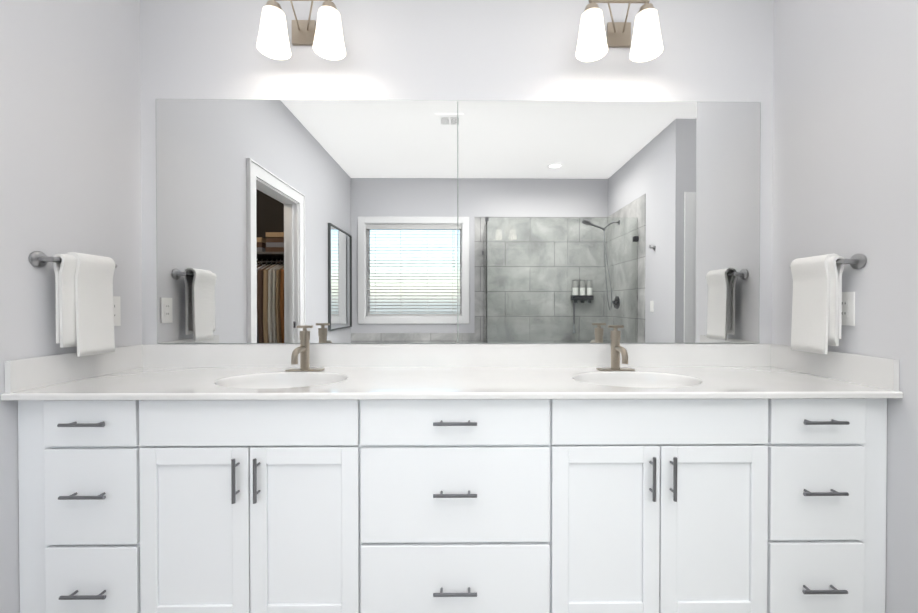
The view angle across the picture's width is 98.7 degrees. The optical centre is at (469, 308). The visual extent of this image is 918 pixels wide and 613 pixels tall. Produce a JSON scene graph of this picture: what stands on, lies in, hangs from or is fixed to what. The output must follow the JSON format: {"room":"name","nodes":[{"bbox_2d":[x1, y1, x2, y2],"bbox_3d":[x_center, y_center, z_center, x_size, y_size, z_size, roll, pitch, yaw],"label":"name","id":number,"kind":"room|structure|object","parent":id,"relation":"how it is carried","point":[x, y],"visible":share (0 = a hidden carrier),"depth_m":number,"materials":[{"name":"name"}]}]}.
{"room":"bathroom","nodes":[
{"label":"bathroom","id":0,"kind":"room"},
{"bbox_2d":[0,0,917,612],"bbox_3d":[0.018,-0.262,0.177,6.340,2.950,3.740,0,0,-1],"label":"wall","id":1,"kind":"structure","parent":0,"point":[828,84],"depth_m":1.76,"materials":[{"name":"grey paint"}]},
{"bbox_2d":[28,251,116,267],"bbox_3d":[-1.550,-0.180,1.561,0.070,0.060,0.290,0,0,-1],"label":"towel rail","id":2,"kind":"object","parent":1,"relation":"attached to","point":[38,259],"visible":0.54,"depth_m":1.44,"materials":[{"name":"silver metal"}]},
{"bbox_2d":[52,252,114,356],"bbox_3d":[-1.524,-0.015,1.560,0.072,0.401,0.198,0,0,-1],"label":"hanging towel","id":3,"kind":"object","parent":2,"relation":"hanging from","point":[84,305],"visible":1,"depth_m":1.53,"materials":[{"name":"white fabric"}]},
{"bbox_2d":[113,296,120,325],"bbox_3d":[-1.583,0.013,1.748,0.008,0.132,0.076,0,0,-1],"label":"electrical outlet","id":4,"kind":"object","parent":1,"relation":"attached to","point":[116,311],"visible":0.42,"depth_m":1.77,"materials":[{"name":"white plastic"}]},
{"bbox_2d":[257,0,345,59],"bbox_3d":[-0.749,-1.294,1.798,0.384,0.290,0.223,0,0,-1],"label":"sconce","id":5,"kind":"object","parent":1,"relation":"attached to","point":[323,36],"visible":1,"depth_m":1.74,"materials":[{"name":"white glass"}]},
{"bbox_2d":[156,99,457,343],"bbox_3d":[-0.785,-0.419,1.913,1.454,1.179,0.005,0,0,-1],"label":"vanity mirror","id":6,"kind":"object","parent":1,"relation":"attached to","point":[330,221],"visible":0.95,"depth_m":1.91,"materials":[{"name":"grey mirror"}]},
{"bbox_2d":[458,100,760,342],"bbox_3d":[0.683,-0.419,1.928,1.480,1.179,0.005,0,0,-1],"label":"vanity mirror","id":7,"kind":"object","parent":1,"relation":"attached to","point":[586,221],"visible":1,"depth_m":1.93,"materials":[{"name":"grey mirror"}]},
{"bbox_2d":[576,0,662,61],"bbox_3d":[0.669,-1.294,1.812,0.384,0.290,0.223,0,0,-1],"label":"sconce","id":8,"kind":"object","parent":1,"relation":"attached to","point":[593,44],"visible":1,"depth_m":1.76,"materials":[{"name":"white glass"}]},
{"bbox_2d":[790,254,866,268],"bbox_3d":[1.458,-0.181,1.624,0.070,0.060,0.281,0,0,-1],"label":"towel rail","id":9,"kind":"object","parent":1,"relation":"attached to","point":[857,261],"visible":0.5,"depth_m":1.50,"materials":[{"name":"silver metal"}]},
{"bbox_2d":[790,253,844,353],"bbox_3d":[1.431,-0.018,1.624,0.072,0.398,0.189,0,0,-1],"label":"hanging towel","id":10,"kind":"object","parent":9,"relation":"hanging from","point":[817,307],"visible":0.98,"depth_m":1.60,"materials":[{"name":"white fabric"}]},
{"bbox_2d":[841,292,854,325],"bbox_3d":[1.489,0.002,1.567,0.008,0.132,0.076,0,0,-1],"label":"electrical outlet","id":11,"kind":"object","parent":1,"relation":"attached to","point":[848,308],"visible":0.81,"depth_m":1.55,"materials":[{"name":"white plastic"}]},
{"bbox_3d":[-0.032,1.263,0.189,6.440,0.100,3.740,0,0,-1],"label":"floor","id":12,"kind":"structure","parent":0,"visible":0},
{"bbox_2d":[18,400,157,612],"bbox_3d":[-1.337,0.755,1.642,0.495,0.890,0.552,0,0,-1],"label":"base cabinet","id":13,"kind":"object","parent":12,"relation":"on","point":[88,469],"depth_m":1.37,"materials":[{"name":"white paint"}]},
{"bbox_2d":[158,399,365,612],"bbox_3d":[-0.770,0.755,1.647,0.783,0.890,0.552,0,0,-1],"label":"base cabinet","id":14,"kind":"object","parent":12,"relation":"on","point":[262,503],"depth_m":1.38,"materials":[{"name":"white paint"}]},
{"bbox_2d":[366,399,573,612],"bbox_3d":[-0.053,0.755,1.654,0.794,0.890,0.552,0,0,-1],"label":"base cabinet","id":15,"kind":"object","parent":12,"relation":"on","point":[498,506],"depth_m":1.38,"materials":[{"name":"white paint"}]},
{"bbox_2d":[574,399,781,612],"bbox_3d":[0.668,0.755,1.662,0.789,0.890,0.552,0,0,-1],"label":"base cabinet","id":16,"kind":"object","parent":12,"relation":"on","point":[676,500],"depth_m":1.39,"materials":[{"name":"white paint"}]},
{"bbox_2d":[778,398,886,612],"bbox_3d":[1.241,0.755,1.667,0.501,0.890,0.552,0,0,-1],"label":"base cabinet","id":17,"kind":"object","parent":12,"relation":"on","point":[832,463],"depth_m":1.39,"materials":[{"name":"white paint"}]},
{"bbox_2d":[1,343,902,399],"bbox_3d":[-0.047,0.297,1.636,3.076,0.242,0.583,0,0,-1],"label":"countertop","id":18,"kind":"structure","parent":17,"relation":"on","point":[411,371],"depth_m":1.68,"materials":[{"name":"stone"}]},
{"bbox_2d":[285,325,324,370],"bbox_3d":[-0.753,0.182,1.755,0.160,0.205,0.150,0,0,-1],"label":"faucet","id":19,"kind":"object","parent":18,"relation":"on","point":[303,349],"visible":1,"depth_m":1.78,"materials":[{"name":"silver metal"}]},
{"bbox_2d":[596,325,634,370],"bbox_3d":[0.672,0.182,1.769,0.160,0.205,0.150,0,0,-1],"label":"faucet","id":20,"kind":"object","parent":18,"relation":"on","point":[617,349],"visible":1,"depth_m":1.80,"materials":[{"name":"silver metal"}]}
]}

